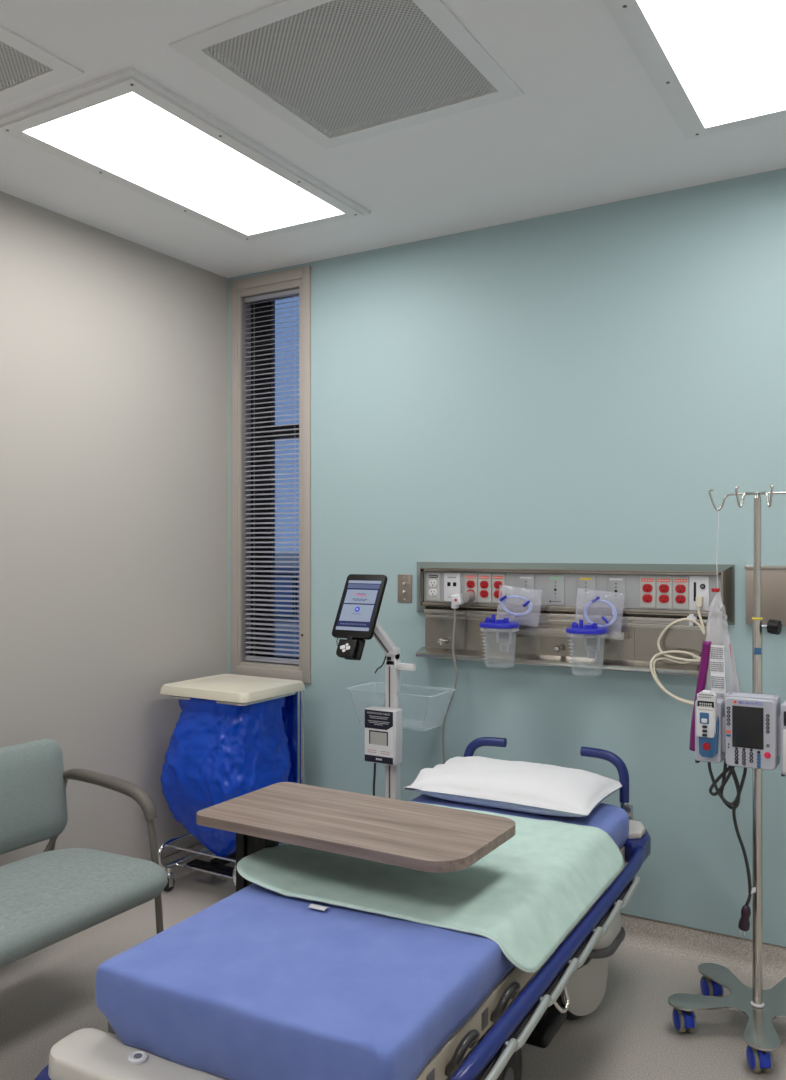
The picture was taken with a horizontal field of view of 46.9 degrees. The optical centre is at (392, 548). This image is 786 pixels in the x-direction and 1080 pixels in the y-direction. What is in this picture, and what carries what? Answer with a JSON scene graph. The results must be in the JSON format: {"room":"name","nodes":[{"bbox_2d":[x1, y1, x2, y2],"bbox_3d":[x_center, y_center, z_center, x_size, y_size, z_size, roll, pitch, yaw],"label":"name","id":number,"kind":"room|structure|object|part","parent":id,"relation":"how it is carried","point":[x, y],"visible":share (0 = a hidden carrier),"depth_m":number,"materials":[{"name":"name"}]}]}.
{"room":"hospital room","nodes":[
{"label":"hospital room","id":0,"kind":"room"},
{"bbox_2d":[0,191,227,866],"bbox_3d":[-2.116,0.079,2.211,0.120,2.740,5.240,0,0,31],"label":"wall","id":1,"kind":"structure","parent":0,"point":[114,349],"depth_m":3.67,"materials":[{"name":"grey paint"}]},
{"bbox_2d":[162,843,214,880],"bbox_3d":[-2.043,1.399,2.168,0.050,0.100,5.000,0,0,31],"label":"baseboard","id":2,"kind":"structure","parent":1,"relation":"attached to","point":[179,872],"depth_m":4.05,"materials":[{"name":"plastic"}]},
{"bbox_2d":[0,0,785,277],"bbox_3d":[-0.387,-1.341,1.185,4.140,0.100,5.240,0,0,31],"label":"ceiling","id":3,"kind":"structure","parent":0,"point":[589,127],"depth_m":2.90,"materials":[{"name":"white paint"}]},
{"bbox_2d":[0,24,83,106],"bbox_3d":[-1.307,-1.338,2.327,0.684,0.106,0.698,0,0,31],"label":"ceiling vent","id":4,"kind":"object","parent":3,"relation":"in","point":[19,56],"visible":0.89,"depth_m":2.44,"materials":[{"name":"perforated grey metal"},{"name":"white enamel"}]},
{"bbox_2d":[0,67,370,240],"bbox_3d":[-0.656,-1.281,3.102,0.614,0.020,1.206,0,0,31],"label":"recessed light","id":5,"kind":"object","parent":3,"relation":"in","point":[125,128],"visible":1,"depth_m":2.95,"materials":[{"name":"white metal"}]},
{"bbox_2d":[28,92,340,232],"bbox_3d":[-0.656,-1.287,3.102,0.470,0.008,1.062,0,0,31],"label":"diffuser","id":6,"kind":"object","parent":5,"relation":"attached to","point":[132,138],"depth_m":3.02,"materials":[{"name":"white plastic"}]},
{"bbox_2d":[169,0,523,148],"bbox_3d":[-0.100,-1.338,2.442,0.684,0.106,0.698,0,0,31],"label":"ceiling vent","id":7,"kind":"object","parent":3,"relation":"in","point":[342,64],"visible":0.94,"depth_m":2.41,"materials":[{"name":"perforated grey metal"},{"name":"white enamel"}]},
{"bbox_2d":[603,0,785,139],"bbox_3d":[0.874,-1.281,2.164,0.614,0.020,1.206,0,0,31],"label":"recessed light","id":8,"kind":"object","parent":3,"relation":"in","point":[717,66],"visible":1,"depth_m":2.35,"materials":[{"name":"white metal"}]},
{"bbox_2d":[0,861,785,1079],"bbox_3d":[-0.387,1.499,1.185,4.140,0.100,5.240,0,0,31],"label":"floor","id":9,"kind":"structure","parent":0,"point":[47,995],"depth_m":2.81,"materials":[{"name":"plastic"}]},
{"bbox_2d":[0,738,167,967],"bbox_3d":[-1.262,1.058,2.617,0.800,0.783,1.192,0,0,31],"label":"chair","id":10,"kind":"object","parent":9,"relation":"on","point":[51,896],"visible":0.91,"depth_m":2.83,"materials":[{"name":"green fabric"}]},
{"bbox_3d":[-1.447,0.834,2.756,0.095,0.335,1.085,0,0,31],"label":"backrest","id":11,"kind":"part","parent":10,"relation":"part of","materials":[{"name":"green fabric"}]},
{"bbox_3d":[-1.029,1.049,3.048,0.513,0.078,0.163,0,0,31],"label":"seat frame","id":12,"kind":"part","parent":10,"relation":"part of","materials":[{"name":"silver metal"}]},
{"bbox_3d":[-1.156,1.037,2.554,0.555,0.105,1.045,0,0,31],"label":"seat","id":13,"kind":"part","parent":10,"relation":"part of","materials":[{"name":"green fabric"}]},
{"bbox_3d":[-0.977,1.109,3.105,0.547,0.641,0.023,0,0,31],"label":"leg","id":14,"kind":"part","parent":10,"relation":"part of","materials":[{"name":"silver metal"}]},
{"bbox_2d":[158,674,304,891],"bbox_3d":[-0.694,1.008,3.865,0.520,0.883,0.432,0,0,31],"label":"hamper","id":15,"kind":"object","parent":9,"relation":"on","point":[228,689],"visible":0.49,"depth_m":3.83,"materials":[{"name":"beige plastic"}]},
{"bbox_2d":[160,697,290,856],"bbox_3d":[-0.702,0.942,3.833,0.491,0.704,0.460,0,0,31],"label":"bag","id":16,"kind":"object","parent":15,"relation":"hanging from","point":[216,753],"visible":0.76,"depth_m":3.67,"materials":[{"name":"blue plastic"}]},
{"bbox_3d":[-0.677,0.586,3.851,0.475,0.040,0.425,0,0,31],"label":"lid","id":17,"kind":"part","parent":15,"relation":"part of","materials":[{"name":"beige plastic"}]},
{"bbox_3d":[-0.625,0.854,4.058,0.392,0.490,0.004,0,0,31],"label":"panel","id":18,"kind":"part","parent":15,"relation":"part of","materials":[{"name":"blue plastic"}]},
{"bbox_3d":[-0.434,0.944,3.944,0.052,0.670,0.008,0,0,31],"label":"panel","id":19,"kind":"part","parent":15,"relation":"part of","materials":[{"name":"blue plastic"}]},
{"bbox_3d":[-0.395,0.963,3.928,0.018,0.712,0.018,0,0,31],"label":"post","id":20,"kind":"part","parent":15,"relation":"part of","materials":[{"name":"silver metal"}]},
{"bbox_2d":[34,737,650,1079],"bbox_3d":[0.085,1.064,2.382,0.915,0.770,1.866,0,0,29],"label":"stretcher","id":21,"kind":"object","parent":9,"relation":"on","point":[258,983],"visible":0.76,"depth_m":1.79,"materials":[{"name":"blue fabric"}]},
{"bbox_2d":[128,1051,146,1064],"bbox_3d":[-0.493,0.983,1.752,0.036,0.009,0.036,0,0,31],"label":"socket","id":22,"kind":"object","parent":21,"relation":"attached to","point":[134,1057],"depth_m":1.75,"materials":[{"name":"grey plastic"}]},
{"bbox_2d":[237,801,623,972],"bbox_3d":[0.121,0.856,2.444,0.802,0.116,0.900,0,0,29],"label":"blanket","id":23,"kind":"object","parent":21,"relation":"on","point":[525,896],"visible":0.64,"depth_m":2.24,"materials":[{"name":"green fabric"}]},
{"bbox_3d":[0.331,0.764,3.292,0.164,0.170,0.033,0,0,29],"label":"push handle","id":24,"kind":"part","parent":21,"relation":"part of","materials":[{"name":"blue plastic"}]},
{"bbox_3d":[-0.010,1.233,2.208,0.340,0.092,1.160,0,0,29],"label":"frame","id":25,"kind":"part","parent":21,"relation":"part of","materials":[{"name":"grey"}]},
{"bbox_2d":[404,756,621,816],"bbox_3d":[0.408,0.776,3.034,0.630,0.105,0.410,0,0,30],"label":"pillow","id":26,"kind":"object","parent":21,"relation":"on","point":[536,788],"visible":1,"depth_m":2.92,"materials":[{"name":"white fabric"}]},
{"bbox_3d":[0.442,0.941,2.208,0.059,0.044,1.432,0,0,29],"label":"bumper rail","id":27,"kind":"part","parent":21,"relation":"part of","materials":[{"name":"blue plastic"}]},
{"bbox_3d":[0.417,0.975,2.134,0.012,0.024,1.200,0,0,29],"label":"rail","id":28,"kind":"part","parent":21,"relation":"part of","materials":[{"name":"grey"}]},
{"bbox_3d":[0.430,1.240,3.011,0.650,0.026,0.266,0,0,29],"label":"hood trim","id":29,"kind":"part","parent":21,"relation":"part of","materials":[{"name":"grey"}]},
{"bbox_3d":[0.720,0.764,3.080,0.164,0.170,0.033,0,0,29],"label":"push handle","id":30,"kind":"part","parent":21,"relation":"part of","materials":[{"name":"blue"}]},
{"bbox_2d":[620,802,632,819],"bbox_3d":[0.781,0.881,3.039,0.042,0.075,0.038,0,0,29],"label":"socket","id":31,"kind":"object","parent":21,"relation":"attached to","point":[628,808],"depth_m":3.02,"materials":[{"name":"grey metal"}]},
{"bbox_2d":[196,782,514,891],"bbox_3d":[-0.098,1.069,2.333,0.765,0.760,0.440,0,0,31],"label":"table","id":32,"kind":"object","parent":9,"relation":"on","point":[406,834],"visible":0.61,"depth_m":2.27,"materials":[{"name":"brown wood"}]},
{"bbox_2d":[373,621,415,799],"bbox_3d":[0.000,0.840,3.514,0.420,1.218,0.360,0,0,31],"label":"tablet stand","id":33,"kind":"object","parent":9,"relation":"on","point":[393,666],"visible":0.35,"depth_m":3.49,"materials":[{"name":"silver metal"}]},
{"bbox_2d":[332,574,387,659],"bbox_3d":[-0.138,0.257,3.454,0.176,0.317,0.174,0,0,31],"label":"tablet","id":34,"kind":"object","parent":33,"relation":"attached to","point":[362,596],"visible":1,"depth_m":3.45,"materials":[{"name":"black plastic"}]},
{"bbox_2d":[365,706,401,795],"bbox_3d":[-0.035,0.992,3.479,0.140,0.766,0.066,0,0,31],"label":"box","id":35,"kind":"object","parent":33,"relation":"attached to","point":[383,725],"visible":0.97,"depth_m":3.45,"materials":[{"name":"white plastic"}]},
{"bbox_3d":[-0.048,1.096,3.505,0.062,0.557,0.023,0,0,-9],"label":"cord","id":36,"kind":"part","parent":35,"relation":"part of","materials":[{"name":"grey plastic"}]},
{"bbox_3d":[-0.058,0.322,3.499,0.149,0.182,0.045,0,0,-10],"label":"arm","id":37,"kind":"part","parent":33,"relation":"part of","materials":[{"name":"silver metal"}]},
{"bbox_2d":[346,682,455,730],"bbox_3d":[0.030,0.627,3.612,0.392,0.143,0.217,0,0,31],"label":"clear bin","id":38,"kind":"object","parent":33,"relation":"attached to","point":[369,682],"visible":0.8,"depth_m":3.61,"materials":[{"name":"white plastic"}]},
{"bbox_2d":[668,485,785,1072],"bbox_3d":[1.097,0.633,2.689,0.504,1.631,0.509,0,0,31],"label":"pole","id":39,"kind":"object","parent":9,"relation":"on","point":[760,1006],"visible":1,"depth_m":2.67,"materials":[{"name":"grey metal"}]},
{"bbox_2d":[689,511,740,750],"bbox_3d":[0.979,0.251,2.742,0.160,0.735,0.067,0,0,31],"label":"bag","id":40,"kind":"object","parent":39,"relation":"hanging from","point":[716,652],"visible":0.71,"depth_m":2.73,"materials":[{"name":"plastic"}]},
{"bbox_2d":[710,647,724,698],"bbox_3d":[0.971,0.386,2.713,0.044,0.182,0.009,0,0,31],"label":"print","id":41,"kind":"object","parent":40,"relation":"attached to","point":[717,659],"depth_m":2.71,"materials":[{"name":"grey paper"}]},
{"bbox_2d":[724,692,780,770],"bbox_3d":[1.050,0.522,2.635,0.144,0.204,0.148,0,0,31],"label":"pump","id":42,"kind":"object","parent":39,"relation":"attached to","point":[751,720],"visible":1,"depth_m":2.57,"materials":[{"name":"grey plastic"}]},
{"bbox_2d":[695,690,724,762],"bbox_3d":[0.930,0.521,2.657,0.087,0.221,0.098,0,0,31],"label":"module","id":43,"kind":"object","parent":42,"relation":"attached to","point":[709,709],"visible":0.98,"depth_m":2.62,"materials":[{"name":"grey plastic"}]},
{"bbox_2d":[708,759,755,935],"bbox_3d":[0.989,0.867,2.654,0.137,0.507,0.033,0,0,31],"label":"power cord","id":44,"kind":"object","parent":42,"relation":"hanging from","point":[744,922],"visible":0.86,"depth_m":2.64,"materials":[{"name":"black rubber"},{"name":"black plastic"}]},
{"bbox_3d":[0.971,0.673,2.666,0.083,0.114,0.022,0,0,31],"label":"cord","id":45,"kind":"part","parent":44,"relation":"part of","materials":[{"name":"grey plastic"}]},
{"bbox_3d":[0.979,0.681,2.658,0.114,0.136,0.020,0,0,31],"label":"cord","id":46,"kind":"part","parent":44,"relation":"part of","materials":[{"name":"grey plastic"}]},
{"bbox_3d":[0.988,0.690,2.661,0.059,0.148,0.022,0,0,31],"label":"cord","id":47,"kind":"part","parent":44,"relation":"part of","materials":[{"name":"grey plastic"}]},
{"bbox_3d":[1.009,0.828,2.639,0.066,0.425,0.014,0,0,31],"label":"cord","id":48,"kind":"part","parent":44,"relation":"part of","materials":[{"name":"grey plastic"}]},
{"bbox_3d":[1.033,0.429,2.608,0.144,0.019,0.068,0,0,31],"label":"handle","id":49,"kind":"part","parent":42,"relation":"part of","materials":[{"name":"grey plastic"}]},
{"bbox_2d":[778,701,785,776],"bbox_3d":[1.131,0.538,2.553,0.089,0.208,0.076,0,0,31],"label":"module","id":50,"kind":"object","parent":42,"relation":"attached to","point":[781,718],"visible":1,"depth_m":2.54,"materials":[{"name":"grey plastic"}]},
{"bbox_3d":[1.119,0.564,2.522,0.064,0.120,0.010,0,0,31],"label":"door","id":51,"kind":"part","parent":50,"relation":"part of","materials":[{"name":"white plastic"}]},
{"bbox_3d":[1.115,0.228,2.652,0.033,0.045,0.043,0,0,42],"label":"clamp knob","id":52,"kind":"part","parent":39,"relation":"part of","materials":[{"name":"black plastic"}]},
{"bbox_2d":[228,168,785,946],"bbox_3d":[0.920,0.079,3.386,3.900,2.740,0.120,0,0,31],"label":"wall","id":53,"kind":"structure","parent":0,"point":[573,386],"depth_m":3.47,"materials":[{"name":"teal paint"}]},
{"bbox_2d":[230,266,310,682],"bbox_3d":[-0.545,-0.335,4.237,0.464,1.877,0.112,0,0,31],"label":"window","id":54,"kind":"structure","parent":53,"relation":"in","point":[299,278],"depth_m":4.29,"materials":[{"name":"beige metal"}]},
{"bbox_2d":[244,289,298,664],"bbox_3d":[-0.554,-0.331,4.232,0.340,1.720,0.024,0,0,31],"label":"window blind","id":55,"kind":"object","parent":54,"relation":"attached to","point":[294,291],"visible":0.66,"depth_m":4.23,"materials":[{"name":"grey metal"}]},
{"bbox_3d":[-0.554,-1.181,4.232,0.340,0.020,0.024,0,0,31],"label":"head rail","id":56,"kind":"part","parent":55,"relation":"part of","materials":[{"name":"grey metal"}]},
{"bbox_3d":[-0.554,0.523,4.232,0.336,0.012,0.018,0,0,31],"label":"rail","id":57,"kind":"part","parent":55,"relation":"part of","materials":[{"name":"grey metal"}]},
{"bbox_2d":[398,574,411,602],"bbox_3d":[0.046,0.166,3.823,0.068,0.118,0.020,0,0,31],"label":"wall plate","id":58,"kind":"object","parent":53,"relation":"attached to","point":[404,580],"visible":1,"depth_m":3.83,"materials":[{"name":"silver metal"}]},
{"bbox_2d":[416,562,734,676],"bbox_3d":[0.626,0.247,3.445,1.265,0.387,0.078,0,0,31],"label":"medical headwall panel","id":59,"kind":"object","parent":53,"relation":"attached to","point":[647,598],"visible":0.96,"depth_m":3.41,"materials":[{"name":"silver metal"}]},
{"bbox_2d":[429,589,436,595],"bbox_3d":[0.164,0.178,3.723,0.036,0.030,0.004,0,0,31],"label":"receptacle","id":60,"kind":"object","parent":59,"relation":"attached to","point":[432,592],"depth_m":3.72,"materials":[{"name":"white plastic"}]},
{"bbox_2d":[429,580,436,586],"bbox_3d":[0.164,0.141,3.723,0.036,0.030,0.004,0,0,31],"label":"receptacle","id":61,"kind":"object","parent":59,"relation":"attached to","point":[432,583],"depth_m":3.72,"materials":[{"name":"white plastic"}]},
{"bbox_2d":[427,573,439,600],"bbox_3d":[0.166,0.155,3.727,0.060,0.114,0.004,0,0,31],"label":"outlet plate","id":62,"kind":"object","parent":59,"relation":"attached to","point":[433,579],"depth_m":3.72,"materials":[{"name":"grey"}]},
{"bbox_3d":[0.198,0.377,3.688,0.026,0.026,0.045,0,0,31],"label":"knob","id":63,"kind":"part","parent":59,"relation":"part of","materials":[{"name":"silver metal"}]},
{"bbox_2d":[444,573,460,600],"bbox_3d":[0.241,0.155,3.682,0.074,0.114,0.004,0,0,31],"label":"outlet plate","id":64,"kind":"object","parent":59,"relation":"attached to","point":[452,581],"depth_m":3.68,"materials":[{"name":"grey plastic"}]},
{"bbox_2d":[442,591,474,763],"bbox_3d":[0.256,0.679,3.628,0.129,1.022,0.075,0,0,31],"label":"power cord","id":65,"kind":"object","parent":59,"relation":"hanging from","point":[457,599],"visible":0.85,"depth_m":3.61,"materials":[{"name":"grey plastic"}]},
{"bbox_3d":[0.235,0.712,3.633,0.024,0.957,0.085,0,0,-44],"label":"cord","id":66,"kind":"part","parent":65,"relation":"part of","materials":[{"name":"grey plastic"}]},
{"bbox_2d":[466,580,474,587],"bbox_3d":[0.311,0.141,3.636,0.036,0.030,0.004,0,0,31],"label":"receptacle","id":67,"kind":"object","parent":59,"relation":"attached to","point":[469,583],"depth_m":3.63,"materials":[{"name":"red plastic"}]},
{"bbox_2d":[465,573,476,601],"bbox_3d":[0.313,0.155,3.639,0.055,0.114,0.004,0,0,31],"label":"outlet plate","id":68,"kind":"object","parent":59,"relation":"attached to","point":[470,578],"depth_m":3.63,"materials":[{"name":"grey"}]},
{"bbox_2d":[478,574,490,601],"bbox_3d":[0.364,0.155,3.609,0.058,0.114,0.004,0,0,31],"label":"outlet plate","id":69,"kind":"object","parent":59,"relation":"attached to","point":[484,580],"depth_m":3.60,"materials":[{"name":"grey"}]},
{"bbox_2d":[480,590,488,597],"bbox_3d":[0.362,0.178,3.605,0.036,0.030,0.004,0,0,31],"label":"receptacle","id":70,"kind":"object","parent":59,"relation":"attached to","point":[483,593],"depth_m":3.60,"materials":[{"name":"red plastic"}]},
{"bbox_2d":[480,581,488,587],"bbox_3d":[0.362,0.141,3.605,0.036,0.030,0.004,0,0,31],"label":"receptacle","id":71,"kind":"object","parent":59,"relation":"attached to","point":[483,584],"depth_m":3.60,"materials":[{"name":"red plastic"}]},
{"bbox_2d":[494,590,501,597],"bbox_3d":[0.414,0.178,3.575,0.036,0.030,0.004,0,0,31],"label":"receptacle","id":72,"kind":"object","parent":59,"relation":"attached to","point":[497,593],"depth_m":3.57,"materials":[{"name":"red plastic"}]},
{"bbox_2d":[494,581,501,588],"bbox_3d":[0.414,0.141,3.575,0.036,0.030,0.004,0,0,31],"label":"receptacle","id":73,"kind":"object","parent":59,"relation":"attached to","point":[497,584],"depth_m":3.57,"materials":[{"name":"red plastic"}]},
{"bbox_2d":[492,574,504,602],"bbox_3d":[0.416,0.155,3.578,0.054,0.114,0.004,0,0,31],"label":"outlet plate","id":74,"kind":"object","parent":59,"relation":"attached to","point":[498,580],"depth_m":3.57,"materials":[{"name":"grey"}]},
{"bbox_2d":[479,614,519,658],"bbox_3d":[0.409,0.348,3.453,0.141,0.202,0.143,0,0,31],"label":"canister","id":75,"kind":"object","parent":59,"relation":"attached to","point":[498,625],"visible":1,"depth_m":3.42,"materials":[{"name":"blue plastic"}]},
{"bbox_3d":[0.406,0.273,3.447,0.141,0.051,0.130,0,0,31],"label":"lid","id":76,"kind":"part","parent":75,"relation":"part of","materials":[{"name":"blue plastic"}]},
{"bbox_2d":[499,595,532,615],"bbox_3d":[0.482,0.217,3.468,0.189,0.158,0.039,0,0,31],"label":"tubing","id":77,"kind":"object","parent":75,"relation":"attached to","point":[503,599],"visible":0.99,"depth_m":3.46,"materials":[{"name":"white"}]},
{"bbox_2d":[518,574,534,598],"bbox_3d":[0.517,0.146,3.518,0.070,0.096,0.004,0,0,31],"label":"outlet plate","id":78,"kind":"object","parent":59,"relation":"attached to","point":[526,582],"depth_m":3.52,"materials":[{"name":"grey plastic"}]},
{"bbox_2d":[547,575,564,604],"bbox_3d":[0.620,0.155,3.457,0.072,0.114,0.004,0,0,31],"label":"outlet plate","id":79,"kind":"object","parent":59,"relation":"attached to","point":[555,583],"depth_m":3.45,"materials":[{"name":"grey plastic"}]},
{"bbox_3d":[0.625,0.377,3.435,0.026,0.026,0.045,0,0,31],"label":"knob","id":80,"kind":"part","parent":59,"relation":"part of","materials":[{"name":"silver metal"}]},
{"bbox_3d":[0.638,0.155,3.454,1.181,0.124,0.009,0,0,31],"label":"panel","id":81,"kind":"part","parent":59,"relation":"part of","materials":[{"name":"grey metal"}]},
{"bbox_3d":[0.635,0.262,3.445,1.164,0.045,0.030,0,0,31],"label":"equipment rail","id":82,"kind":"part","parent":59,"relation":"part of","materials":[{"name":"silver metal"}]},
{"bbox_3d":[0.669,0.315,3.406,0.418,0.028,0.049,0,0,31],"label":"canister rail","id":83,"kind":"part","parent":59,"relation":"part of","materials":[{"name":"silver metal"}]},
{"bbox_3d":[0.642,0.347,3.465,1.168,0.164,0.028,0,0,31],"label":"panel","id":84,"kind":"part","parent":59,"relation":"part of","materials":[{"name":"silver metal"}]},
{"bbox_2d":[576,575,595,600],"bbox_3d":[0.723,0.146,3.396,0.074,0.096,0.004,0,0,31],"label":"outlet plate","id":85,"kind":"object","parent":59,"relation":"attached to","point":[585,584],"depth_m":3.39,"materials":[{"name":"grey plastic"}]},
{"bbox_2d":[566,619,608,669],"bbox_3d":[0.704,0.353,3.277,0.141,0.202,0.143,0,0,31],"label":"canister","id":86,"kind":"object","parent":59,"relation":"attached to","point":[591,638],"visible":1,"depth_m":3.25,"materials":[{"name":"blue plastic"}]},
{"bbox_3d":[0.701,0.278,3.272,0.141,0.051,0.130,0,0,31],"label":"lid","id":87,"kind":"part","parent":86,"relation":"part of","materials":[{"name":"blue plastic"}]},
{"bbox_2d":[583,596,616,626],"bbox_3d":[0.749,0.234,3.305,0.188,0.180,0.042,0,0,35],"label":"tubing","id":88,"kind":"object","parent":86,"relation":"attached to","point":[614,610],"visible":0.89,"depth_m":3.29,"materials":[{"name":"white"}]},
{"bbox_2d":[607,576,625,601],"bbox_3d":[0.821,0.146,3.338,0.070,0.096,0.004,0,0,31],"label":"outlet plate","id":89,"kind":"object","parent":59,"relation":"attached to","point":[616,585],"depth_m":3.33,"materials":[{"name":"grey plastic"}]},
{"bbox_2d":[642,594,652,602],"bbox_3d":[0.919,0.178,3.275,0.036,0.030,0.004,0,0,31],"label":"receptacle","id":90,"kind":"object","parent":59,"relation":"attached to","point":[646,598],"depth_m":3.27,"materials":[{"name":"red plastic"}]},
{"bbox_2d":[642,584,652,591],"bbox_3d":[0.919,0.141,3.275,0.036,0.030,0.004,0,0,31],"label":"receptacle","id":91,"kind":"object","parent":59,"relation":"attached to","point":[645,587],"depth_m":3.27,"materials":[{"name":"red plastic"}]},
{"bbox_2d":[640,576,655,607],"bbox_3d":[0.921,0.155,3.278,0.056,0.114,0.004,0,0,31],"label":"outlet plate","id":92,"kind":"object","parent":59,"relation":"attached to","point":[647,583],"depth_m":3.27,"materials":[{"name":"grey"}]},
{"bbox_2d":[659,595,668,602],"bbox_3d":[0.970,0.178,3.245,0.036,0.030,0.004,0,0,31],"label":"receptacle","id":93,"kind":"object","parent":59,"relation":"attached to","point":[662,598],"depth_m":3.24,"materials":[{"name":"red plastic"}]},
{"bbox_2d":[659,584,668,592],"bbox_3d":[0.970,0.141,3.245,0.036,0.030,0.004,0,0,31],"label":"receptacle","id":94,"kind":"object","parent":59,"relation":"attached to","point":[663,588],"depth_m":3.24,"materials":[{"name":"red plastic"}]},
{"bbox_2d":[657,576,671,607],"bbox_3d":[0.972,0.155,3.248,0.054,0.114,0.004,0,0,31],"label":"outlet plate","id":95,"kind":"object","parent":59,"relation":"attached to","point":[664,583],"depth_m":3.24,"materials":[{"name":"grey"}]},
{"bbox_2d":[650,596,705,705],"bbox_3d":[1.012,0.357,3.182,0.210,0.382,0.065,0,0,31],"label":"cord","id":96,"kind":"object","parent":59,"relation":"attached to","point":[691,618],"visible":0.94,"depth_m":3.18,"materials":[{"name":"beige plastic"}]},
{"bbox_3d":[1.011,0.455,3.173,0.202,0.169,0.038,0,0,31],"label":"cord","id":97,"kind":"part","parent":96,"relation":"part of","materials":[{"name":"beige plastic"}]},
{"bbox_2d":[675,595,685,602],"bbox_3d":[1.020,0.178,3.215,0.036,0.030,0.004,0,0,31],"label":"receptacle","id":98,"kind":"object","parent":59,"relation":"attached to","point":[678,598],"depth_m":3.21,"materials":[{"name":"red plastic"}]},
{"bbox_2d":[675,585,685,592],"bbox_3d":[1.020,0.141,3.215,0.036,0.030,0.004,0,0,31],"label":"receptacle","id":99,"kind":"object","parent":59,"relation":"attached to","point":[678,588],"depth_m":3.21,"materials":[{"name":"red plastic"}]},
{"bbox_2d":[673,577,688,608],"bbox_3d":[1.021,0.155,3.219,0.054,0.114,0.004,0,0,31],"label":"outlet plate","id":100,"kind":"object","parent":59,"relation":"attached to","point":[680,584],"depth_m":3.21,"materials":[{"name":"grey plastic"}]},
{"bbox_2d":[689,576,708,610],"bbox_3d":[1.076,0.156,3.187,0.066,0.120,0.004,0,0,31],"label":"outlet plate","id":101,"kind":"object","parent":59,"relation":"attached to","point":[698,585],"depth_m":3.19,"materials":[{"name":"white plastic"}]},
{"bbox_2d":[620,913,785,981],"bbox_3d":[0.876,1.399,3.313,3.900,0.100,0.050,0,0,31],"label":"baseboard","id":102,"kind":"structure","parent":53,"relation":"attached to","point":[691,945],"depth_m":3.20,"materials":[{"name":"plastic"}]},
{"bbox_2d":[745,565,785,625],"bbox_3d":[1.473,0.158,2.967,0.604,0.203,0.036,0,0,31],"label":"panel","id":103,"kind":"object","parent":53,"relation":"attached to","point":[773,577],"visible":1,"depth_m":3.07,"materials":[{"name":"beige"}]},
{"label":"outside","id":104,"kind":"structure","parent":0,"visible":0},
{"bbox_2d":[275,553,298,656],"bbox_3d":[-0.102,2.524,20.175,14.400,4.850,6.450,0,0,31],"label":"building","id":105,"kind":"structure","parent":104,"point":[276,554],"depth_m":17.84,"materials":[{"name":"blue"}]},
{"bbox_3d":[-2.359,0.924,18.038,0.980,0.730,0.030,0,0,31],"label":"pane","id":106,"kind":"part","parent":105,"relation":"part of","materials":[{"name":"blue"}]}
]}

